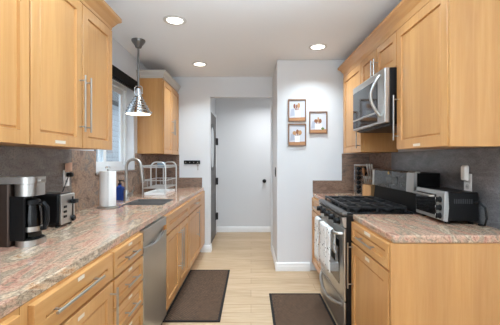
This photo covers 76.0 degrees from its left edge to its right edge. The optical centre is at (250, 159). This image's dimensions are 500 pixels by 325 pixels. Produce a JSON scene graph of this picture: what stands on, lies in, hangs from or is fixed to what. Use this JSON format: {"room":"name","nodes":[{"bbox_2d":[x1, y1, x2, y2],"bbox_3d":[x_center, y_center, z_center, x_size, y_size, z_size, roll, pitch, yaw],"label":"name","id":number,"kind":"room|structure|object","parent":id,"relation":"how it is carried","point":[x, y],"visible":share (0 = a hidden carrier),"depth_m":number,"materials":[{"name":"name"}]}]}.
{"room":"kitchen","nodes":[
{"label":"kitchen","id":0,"kind":"room"},
{"bbox_2d":[67,38,148,169],"bbox_3d":[-1.410,0.062,1.311,0.160,2.476,6.622,0,0,0],"label":"wall","id":1,"kind":"structure","parent":0,"point":[122,59],"depth_m":3.63,"materials":[{"name":"white paint"}]},
{"bbox_2d":[0,146,71,192],"bbox_3d":[-1.321,0.155,1.320,0.017,0.460,2.040,0,0,0],"label":"backsplash panel","id":2,"kind":"object","parent":1,"relation":"attached to","point":[14,161],"visible":0.55,"depth_m":1.99,"materials":[{"name":"grey stone"}]},
{"bbox_2d":[63,170,68,186],"bbox_3d":[-1.308,0.128,2.268,0.008,0.116,0.072,0,0,0],"label":"wall outlet","id":3,"kind":"object","parent":2,"relation":"attached to","point":[64,172],"visible":0.72,"depth_m":2.25,"materials":[{"name":"white plastic"}]},
{"bbox_2d":[65,162,71,171],"bbox_3d":[-1.287,0.051,2.265,0.030,0.069,0.052,0,0,0],"label":"plug","id":4,"kind":"object","parent":3,"relation":"attached to","point":[68,166],"visible":1,"depth_m":2.24,"materials":[{"name":"beige plastic"}]},
{"bbox_2d":[62,172,73,191],"bbox_3d":[-1.283,0.233,2.172,0.042,0.289,0.228,0,0,0],"label":"plug","id":5,"kind":"object","parent":2,"relation":"attached to","point":[69,174],"visible":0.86,"depth_m":2.25,"materials":[{"name":"black plastic"}]},
{"bbox_2d":[0,0,121,149],"bbox_3d":[-1.143,-0.556,1.387,0.371,0.971,1.974,0,0,0],"label":"upper cabinet","id":6,"kind":"object","parent":1,"relation":"attached to","point":[56,55],"visible":1,"depth_m":1.67,"materials":[{"name":"brown wood"}]},
{"bbox_2d":[72,150,95,211],"bbox_3d":[-1.321,0.155,2.526,0.018,0.460,0.368,0,0,0],"label":"backsplash panel","id":7,"kind":"object","parent":1,"relation":"attached to","point":[83,162],"visible":0.78,"depth_m":2.52,"materials":[{"name":"brown stone"}]},
{"bbox_2d":[96,80,126,171],"bbox_3d":[-1.445,-0.355,3.170,0.070,0.930,0.920,0,0,0],"label":"window","id":8,"kind":"structure","parent":1,"relation":"in","point":[117,88],"depth_m":3.54,"materials":[{"name":"white plastic"}]},
{"bbox_2d":[96,172,135,204],"bbox_3d":[-1.321,0.259,3.186,0.018,0.254,0.949,0,0,0],"label":"backsplash panel","id":9,"kind":"object","parent":1,"relation":"attached to","point":[131,175],"visible":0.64,"depth_m":3.32,"materials":[{"name":"brown stone"}]},
{"bbox_2d":[95,170,137,175],"bbox_3d":[-1.363,0.120,3.175,0.135,0.021,0.970,0,0,0],"label":"trim","id":10,"kind":"structure","parent":1,"relation":"attached to","point":[117,171],"depth_m":3.26,"materials":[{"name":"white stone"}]},
{"bbox_2d":[112,65,137,90],"bbox_3d":[-1.297,-0.821,3.125,0.064,0.109,0.950,0,0,0],"label":"roller blind","id":11,"kind":"object","parent":1,"relation":"attached to","point":[118,75],"visible":0.34,"depth_m":3.20,"materials":[{"name":"black fabric"}]},
{"bbox_2d":[135,153,157,193],"bbox_3d":[-1.321,0.155,4.091,0.018,0.460,0.860,0,0,0],"label":"backsplash panel","id":12,"kind":"object","parent":1,"relation":"attached to","point":[146,159],"visible":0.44,"depth_m":3.98,"materials":[{"name":"brown stone"}]},
{"bbox_2d":[136,70,180,154],"bbox_3d":[-1.153,-0.557,4.108,0.352,0.969,0.826,0,0,0],"label":"upper cabinet","id":13,"kind":"object","parent":1,"relation":"attached to","point":[157,132],"visible":1,"depth_m":3.74,"materials":[{"name":"brown wood"}]},
{"bbox_2d":[211,98,215,115],"bbox_3d":[-0.695,0.062,5.201,0.110,2.476,1.158,0,0,0],"label":"wall","id":14,"kind":"structure","parent":0,"point":[213,100],"depth_m":5.46,"materials":[{"name":"white paint"}]},
{"bbox_2d":[215,114,216,232],"bbox_3d":[-0.625,0.250,5.660,0.027,2.100,0.080,0,0,0],"label":"trim","id":15,"kind":"structure","parent":14,"relation":"attached to","point":[215,114],"depth_m":5.68,"materials":[{"name":"white paint"}]},
{"bbox_2d":[172,77,272,251],"bbox_3d":[-0.512,0.062,4.572,1.635,2.476,0.100,0,0,0],"label":"wall","id":16,"kind":"structure","parent":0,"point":[195,93],"depth_m":4.52,"materials":[{"name":"white paint"}]},
{"bbox_2d":[158,155,201,186],"bbox_3d":[-1.000,0.155,4.513,0.621,0.460,0.018,0,0,0],"label":"backsplash panel","id":17,"kind":"object","parent":16,"relation":"attached to","point":[170,172],"visible":0.75,"depth_m":4.50,"materials":[{"name":"red stone"}]},
{"bbox_2d":[184,160,199,163],"bbox_3d":[-0.832,0.033,4.500,0.229,0.052,0.043,0,0,0],"label":"key rack","id":18,"kind":"object","parent":16,"relation":"attached to","point":[185,161],"visible":1,"depth_m":4.51,"materials":[{"name":"black plastic"}]},
{"bbox_2d":[201,245,210,251],"bbox_3d":[-0.633,1.250,4.513,0.134,0.100,0.016,0,0,0],"label":"baseboard","id":19,"kind":"structure","parent":16,"relation":"attached to","point":[206,248],"depth_m":4.51,"materials":[{"name":"white paint"}]},
{"bbox_2d":[211,112,217,243],"bbox_3d":[-0.607,0.279,5.120,0.064,2.038,0.993,0,0,0],"label":"door","id":20,"kind":"structure","parent":16,"relation":"attached to","point":[214,141],"depth_m":5.21,"materials":[{"name":"white wood"}]},
{"bbox_2d":[216,98,270,225],"bbox_3d":[0.325,0.062,5.830,2.150,2.476,0.100,0,0,0],"label":"door","id":21,"kind":"structure","parent":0,"point":[243,124],"depth_m":5.78,"materials":[{"name":"white paint"}]},
{"bbox_2d":[217,226,270,231],"bbox_3d":[0.380,1.250,5.771,2.040,0.100,0.016,0,0,0],"label":"baseboard","id":22,"kind":"structure","parent":21,"relation":"attached to","point":[219,228],"depth_m":5.76,"materials":[{"name":"white paint"}]},
{"bbox_2d":[163,232,337,324],"bbox_3d":[0.050,1.330,2.000,3.100,0.060,8.000,0,0,0],"label":"floor","id":23,"kind":"structure","parent":0,"point":[253,275],"depth_m":3.51,"materials":[{"name":"brown wood"}]},
{"bbox_2d":[0,308,19,324],"bbox_3d":[-0.970,0.863,0.613,0.718,0.873,0.624,0,0,0],"label":"base cabinet","id":24,"kind":"object","parent":23,"relation":"on","point":[13,318],"visible":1,"depth_m":0.88,"materials":[{"name":"brown wood"}]},
{"bbox_2d":[19,250,118,324],"bbox_3d":[-0.970,0.863,1.222,0.718,0.873,0.588,0,0,0],"label":"base cabinet","id":25,"kind":"object","parent":23,"relation":"on","point":[84,297],"visible":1,"depth_m":1.21,"materials":[{"name":"brown wood"}]},
{"bbox_2d":[109,231,142,324],"bbox_3d":[-0.974,0.863,1.724,0.710,0.873,0.414,0,0,0],"label":"base cabinet","id":26,"kind":"object","parent":23,"relation":"on","point":[127,258],"visible":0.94,"depth_m":1.71,"materials":[{"name":"brown wood"}]},
{"bbox_2d":[140,216,166,324],"bbox_3d":[-0.988,0.866,2.197,0.680,0.868,0.526,0,0,0],"label":"dishwasher","id":27,"kind":"object","parent":23,"relation":"on","point":[154,236],"visible":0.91,"depth_m":2.17,"materials":[{"name":"silver metal"}]},
{"bbox_2d":[163,201,188,309],"bbox_3d":[-0.970,0.863,2.909,0.718,0.873,0.892,0,0,0],"label":"base cabinet","id":28,"kind":"object","parent":23,"relation":"on","point":[177,219],"visible":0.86,"depth_m":2.82,"materials":[{"name":"brown wood"}]},
{"bbox_2d":[187,191,204,269],"bbox_3d":[-0.970,0.863,3.929,0.718,0.873,1.142,0,0,0],"label":"base cabinet","id":29,"kind":"object","parent":23,"relation":"on","point":[196,215],"visible":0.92,"depth_m":3.83,"materials":[{"name":"brown wood"}]},
{"bbox_2d":[0,187,203,318],"bbox_3d":[-0.999,0.406,2.410,0.661,0.040,4.221,0,0,0],"label":"countertop","id":30,"kind":"structure","parent":29,"relation":"on","point":[25,272],"depth_m":1.45,"materials":[{"name":"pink stone"}]},
{"bbox_2d":[0,176,45,247],"bbox_3d":[-1.121,0.231,1.473,0.332,0.309,0.140,0,0,0],"label":"coffee maker","id":31,"kind":"object","parent":30,"relation":"on","point":[14,190],"visible":0.92,"depth_m":1.41,"materials":[{"name":"black metal"}]},
{"bbox_2d":[26,198,49,238],"bbox_3d":[-1.001,0.265,1.470,0.113,0.178,0.088,0,0,23],"label":"coffee carafe","id":32,"kind":"object","parent":31,"relation":"on","point":[34,224],"visible":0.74,"depth_m":1.46,"materials":[{"name":"clear glass"}]},
{"bbox_2d":[31,192,78,226],"bbox_3d":[-1.181,0.290,1.900,0.255,0.192,0.146,0,0,0],"label":"toaster","id":33,"kind":"object","parent":30,"relation":"on","point":[61,204],"visible":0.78,"depth_m":1.83,"materials":[{"name":"black plastic"}]},
{"bbox_2d":[97,166,118,208],"bbox_3d":[-1.163,0.216,2.600,0.164,0.338,0.164,0,0,0],"label":"paper towel holder","id":34,"kind":"object","parent":30,"relation":"on","point":[106,167],"visible":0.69,"depth_m":2.56,"materials":[{"name":"grey metal"}]},
{"bbox_2d":[99,171,115,206],"bbox_3d":[-1.163,0.231,2.599,0.125,0.280,0.126,0,0,0],"label":"paper towel roll","id":35,"kind":"object","parent":34,"relation":"on","point":[107,179],"visible":0.99,"depth_m":2.54,"materials":[{"name":"white paper"}]},
{"bbox_2d":[116,180,124,199],"bbox_3d":[-1.258,0.289,3.080,0.092,0.192,0.071,0,0,0],"label":"soap dispenser","id":36,"kind":"object","parent":30,"relation":"on","point":[120,189],"visible":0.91,"depth_m":3.05,"materials":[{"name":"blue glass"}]},
{"bbox_2d":[123,158,144,200],"bbox_3d":[-1.110,0.182,3.038,0.211,0.407,0.063,0,0,0],"label":"faucet","id":37,"kind":"object","parent":30,"relation":"on","point":[127,194],"visible":1,"depth_m":3.02,"materials":[{"name":"grey metal"}]},
{"bbox_2d":[122,199,173,204],"bbox_3d":[-0.945,0.495,2.970,0.368,0.210,0.458,0,0,0],"label":"sink","id":38,"kind":"object","parent":30,"relation":"in","point":[138,201],"visible":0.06,"depth_m":2.96,"materials":[{"name":"silver metal"}]},
{"bbox_2d":[142,161,176,194],"bbox_3d":[-1.060,0.201,3.750,0.266,0.369,0.516,0,0,0],"label":"dish rack","id":39,"kind":"object","parent":30,"relation":"on","point":[160,189],"visible":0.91,"depth_m":3.59,"materials":[{"name":"silver metal"}]},
{"bbox_2d":[143,165,175,167],"bbox_3d":[-1.060,0.073,3.748,0.261,0.030,0.509,0,0,0],"label":"shelf","id":40,"kind":"object","parent":39,"relation":"attached to","point":[144,166],"depth_m":3.50,"materials":[{"name":"silver metal"}]},
{"bbox_2d":[143,178,175,188],"bbox_3d":[-1.060,0.267,3.748,0.261,0.095,0.509,0,0,0],"label":"basket","id":41,"kind":"object","parent":39,"relation":"on","point":[157,186],"depth_m":3.58,"materials":[{"name":"silver metal"}]},
{"bbox_2d":[144,189,174,194],"bbox_3d":[-1.060,0.372,3.750,0.226,0.025,0.476,0,0,0],"label":"drip tray","id":42,"kind":"object","parent":39,"relation":"on","point":[157,191],"depth_m":3.74,"materials":[{"name":"white plastic"}]},
{"bbox_2d":[163,270,229,321],"bbox_3d":[-0.481,1.295,3.163,0.468,0.010,1.205,0,0,0],"label":"kitchen mat","id":43,"kind":"object","parent":23,"relation":"on","point":[201,296],"visible":0.93,"depth_m":2.98,"materials":[{"name":"brown fabric"}]},
{"bbox_2d":[269,293,336,324],"bbox_3d":[0.423,1.295,2.525,0.497,0.010,1.150,0,0,0],"label":"kitchen mat","id":44,"kind":"object","parent":23,"relation":"on","point":[286,308],"visible":1,"depth_m":2.76,"materials":[{"name":"brown fabric"}]},
{"bbox_2d":[312,196,320,273],"bbox_3d":[1.036,0.863,3.409,0.726,0.873,0.694,0,0,0],"label":"base cabinet","id":45,"kind":"object","parent":23,"relation":"on","point":[315,202],"visible":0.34,"depth_m":3.62,"materials":[{"name":"brown wood"}]},
{"bbox_2d":[313,193,362,198],"bbox_3d":[1.062,0.406,3.408,0.675,0.040,0.696,0,0,0],"label":"countertop","id":46,"kind":"structure","parent":45,"relation":"on","point":[316,195],"depth_m":3.58,"materials":[{"name":"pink stone"}]},
{"bbox_2d":[354,164,368,194],"bbox_3d":[1.225,0.217,3.550,0.149,0.337,0.100,0,0,13],"label":"spice rack","id":47,"kind":"object","parent":46,"relation":"on","point":[355,165],"visible":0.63,"depth_m":3.52,"materials":[{"name":"silver metal"}]},
{"bbox_2d":[363,180,374,195],"bbox_3d":[1.215,0.274,3.220,0.150,0.224,0.104,0,0,-29],"label":"knife block","id":48,"kind":"object","parent":46,"relation":"on","point":[368,189],"visible":0.21,"depth_m":3.16,"materials":[{"name":"brown wood"}]},
{"bbox_2d":[368,164,372,179],"bbox_3d":[1.202,0.119,3.213,0.057,0.162,0.022,0,0,-29],"label":"knife","id":49,"kind":"object","parent":48,"relation":"in","point":[369,165],"visible":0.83,"depth_m":3.21,"materials":[{"name":"grey metal"}]},
{"bbox_2d":[317,169,439,324],"bbox_3d":[0.970,0.692,2.671,0.760,1.216,0.775,0,0,0],"label":"gas range","id":50,"kind":"object","parent":23,"relation":"on","point":[393,193],"visible":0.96,"depth_m":2.44,"materials":[{"name":"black metal"}]},
{"bbox_2d":[314,216,322,260],"bbox_3d":[0.603,0.697,2.861,0.050,0.366,0.147,0,0,0],"label":"dish towel","id":51,"kind":"object","parent":50,"relation":"hanging from","point":[317,218],"visible":0.77,"depth_m":2.84,"materials":[{"name":"fabric"}]},
{"bbox_2d":[319,221,330,269],"bbox_3d":[0.604,0.687,2.611,0.050,0.346,0.226,0,0,0],"label":"dish towel","id":52,"kind":"object","parent":50,"relation":"hanging from","point":[323,225],"visible":0.83,"depth_m":2.60,"materials":[{"name":"fabric"}]},
{"bbox_2d":[326,227,334,272],"bbox_3d":[0.604,0.677,2.431,0.050,0.326,0.097,0,0,0],"label":"dish towel","id":53,"kind":"object","parent":50,"relation":"hanging from","point":[329,229],"visible":0.97,"depth_m":2.42,"materials":[{"name":"fabric"}]},
{"bbox_2d":[324,199,412,215],"bbox_3d":[0.908,0.387,2.671,0.504,0.024,0.773,0,0,0],"label":"cooktop","id":54,"kind":"object","parent":50,"relation":"in","point":[337,209],"depth_m":2.38,"materials":[{"name":"black metal"}]},
{"bbox_2d":[347,220,499,324],"bbox_3d":[1.036,0.863,1.958,0.726,0.873,0.644,0,0,0],"label":"base cabinet","id":55,"kind":"object","parent":23,"relation":"on","point":[391,283],"visible":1,"depth_m":1.64,"materials":[{"name":"brown wood"}]},
{"bbox_2d":[353,214,499,242],"bbox_3d":[1.062,0.406,1.956,0.675,0.040,0.649,0,0,0],"label":"countertop","id":56,"kind":"structure","parent":55,"relation":"on","point":[396,228],"depth_m":1.78,"materials":[{"name":"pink stone"}]},
{"bbox_2d":[413,187,487,225],"bbox_3d":[1.243,0.287,2.044,0.243,0.197,0.431,0,0,2],"label":"toaster oven","id":57,"kind":"object","parent":56,"relation":"on","point":[445,204],"visible":1,"depth_m":1.91,"materials":[{"name":"black metal"}]},
{"bbox_2d":[104,0,401,76],"bbox_3d":[0.050,-1.216,2.000,3.100,0.080,8.000,0,0,0],"label":"ceiling","id":58,"kind":"structure","parent":0,"point":[235,38],"depth_m":2.91,"materials":[{"name":"white paint"}]},
{"bbox_2d":[125,38,151,115],"bbox_3d":[-1.105,-0.810,3.140,0.244,0.730,0.244,0,0,31],"label":"pendant lamp","id":59,"kind":"object","parent":58,"relation":"hanging from","point":[138,107],"visible":1,"depth_m":3.10,"materials":[{"name":"silver metal"}]},
{"bbox_2d":[163,15,186,24],"bbox_3d":[-0.640,-1.171,2.690,0.192,0.008,0.192,0,0,0],"label":"recessed light","id":60,"kind":"object","parent":58,"relation":"in","point":[170,19],"visible":1,"depth_m":2.68,"materials":[{"name":"white"}]},
{"bbox_2d":[192,62,206,66],"bbox_3d":[-0.630,-1.171,3.920,0.192,0.008,0.192,0,0,0],"label":"recessed light","id":61,"kind":"object","parent":58,"relation":"in","point":[198,64],"visible":1,"depth_m":3.92,"materials":[{"name":"white"}]},
{"bbox_2d":[308,43,326,49],"bbox_3d":[0.694,-1.171,3.320,0.192,0.008,0.192,0,0,0],"label":"recessed light","id":62,"kind":"object","parent":58,"relation":"in","point":[319,46],"visible":1,"depth_m":3.30,"materials":[{"name":"white"}]},
{"bbox_2d":[273,60,369,269],"bbox_3d":[0.853,0.062,4.189,1.095,2.476,0.865,0,0,0],"label":"wall","id":63,"kind":"structure","parent":0,"point":[319,82],"depth_m":3.76,"materials":[{"name":"white paint"}]},
{"bbox_2d":[271,245,276,269],"bbox_3d":[0.296,1.250,4.132,0.016,0.100,0.780,0,0,0],"label":"baseboard","id":64,"kind":"structure","parent":63,"relation":"attached to","point":[272,249],"depth_m":4.08,"materials":[{"name":"white paint"}]},
{"bbox_2d":[276,262,309,270],"bbox_3d":[0.489,1.250,3.748,0.401,0.100,0.016,0,0,0],"label":"baseboard","id":65,"kind":"structure","parent":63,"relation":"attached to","point":[281,266],"depth_m":3.74,"materials":[{"name":"white paint"}]},
{"bbox_2d":[288,99,305,121],"bbox_3d":[0.539,-0.579,3.745,0.210,0.262,0.023,0,0,0],"label":"picture frame","id":66,"kind":"object","parent":63,"relation":"attached to","point":[296,107],"visible":1,"depth_m":3.74,"materials":[{"name":"white paper"}]},
{"bbox_2d":[288,124,305,145],"bbox_3d":[0.539,-0.293,3.745,0.210,0.257,0.023,0,0,0],"label":"picture frame","id":67,"kind":"object","parent":63,"relation":"attached to","point":[296,132],"visible":1,"depth_m":3.74,"materials":[{"name":"white paper"}]},
{"bbox_2d":[309,111,326,133],"bbox_3d":[0.786,-0.438,3.745,0.211,0.259,0.023,0,0,0],"label":"picture frame","id":68,"kind":"object","parent":63,"relation":"attached to","point":[317,119],"visible":1,"depth_m":3.74,"materials":[{"name":"white paper"}]},
{"bbox_2d":[313,154,368,192],"bbox_3d":[1.052,0.155,3.748,0.657,0.460,0.018,0,0,0],"label":"backsplash panel","id":69,"kind":"object","parent":63,"relation":"attached to","point":[346,185],"visible":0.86,"depth_m":3.74,"materials":[{"name":"red stone"}]},
{"bbox_2d":[370,147,481,153],"bbox_3d":[1.460,0.062,2.000,0.120,2.476,8.000,0,0,0],"label":"wall","id":70,"kind":"structure","parent":0,"point":[400,150],"depth_m":2.74,"materials":[{"name":"white paint"}]},
{"bbox_2d":[343,63,397,152],"bbox_3d":[1.202,-0.518,3.335,0.394,0.887,0.589,0,0,0],"label":"upper cabinet","id":71,"kind":"object","parent":70,"relation":"attached to","point":[353,141],"visible":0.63,"depth_m":3.22,"materials":[{"name":"brown wood"}]},
{"bbox_2d":[361,31,396,83],"bbox_3d":[1.202,-0.819,2.670,0.394,0.287,0.739,0,0,0],"label":"upper cabinet","id":72,"kind":"object","parent":70,"relation":"attached to","point":[385,55],"visible":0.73,"depth_m":2.58,"materials":[{"name":"brown wood"}]},
{"bbox_2d":[353,67,396,132],"bbox_3d":[1.136,-0.462,2.670,0.490,0.418,0.716,0,0,0],"label":"microwave","id":73,"kind":"object","parent":72,"relation":"attached to","point":[373,98],"visible":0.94,"depth_m":2.45,"materials":[{"name":"silver metal"}]},
{"bbox_2d":[369,152,390,175],"bbox_3d":[1.391,0.155,3.454,0.018,0.460,0.605,0,0,0],"label":"backsplash panel","id":74,"kind":"object","parent":70,"relation":"attached to","point":[379,160],"visible":0.36,"depth_m":3.42,"materials":[{"name":"red stone"}]},
{"bbox_2d":[391,147,499,228],"bbox_3d":[1.391,0.155,2.391,0.017,0.460,1.518,0,0,0],"label":"backsplash panel","id":75,"kind":"object","parent":70,"relation":"attached to","point":[483,163],"visible":0.44,"depth_m":2.02,"materials":[{"name":"grey stone"}]},
{"bbox_2d":[464,174,471,190],"bbox_3d":[1.378,0.145,2.035,0.008,0.116,0.072,0,0,0],"label":"wall outlet","id":76,"kind":"object","parent":75,"relation":"attached to","point":[467,184],"visible":0.59,"depth_m":2.02,"materials":[{"name":"white plastic"}]},
{"bbox_2d":[461,165,468,180],"bbox_3d":[1.359,0.083,2.035,0.029,0.098,0.050,0,0,0],"label":"plug","id":77,"kind":"object","parent":76,"relation":"attached to","point":[464,168],"visible":1,"depth_m":2.02,"materials":[{"name":"white plastic"}]},
{"bbox_2d":[393,0,499,149],"bbox_3d":[1.202,-0.517,1.993,0.394,0.890,0.614,0,0,0],"label":"upper cabinet","id":78,"kind":"object","parent":70,"relation":"attached to","point":[448,52],"visible":1,"depth_m":1.69,"materials":[{"name":"brown wood"}]},
{"bbox_2d":[338,0,430,76],"bbox_3d":[1.199,-0.996,2.658,0.400,0.122,2.068,0,0,0],"label":"crown molding","id":79,"kind":"structure","parent":78,"relation":"attached to","point":[405,10],"depth_m":2.48,"materials":[{"name":"brown wood"}]},
{"label":"outside","id":80,"kind":"structure","parent":0,"visible":0},
{"bbox_3d":[-7.750,1.550,10.000,12.500,0.100,24.000,0,0,0],"label":"ground","id":81,"kind":"structure","parent":80,"visible":0},
{"bbox_2d":[94,91,118,161],"bbox_3d":[-6.300,-0.900,10.000,3.400,4.800,12.600,0,0,0],"label":"house","id":82,"kind":"structure","parent":81,"relation":"on","point":[111,155],"depth_m":11.72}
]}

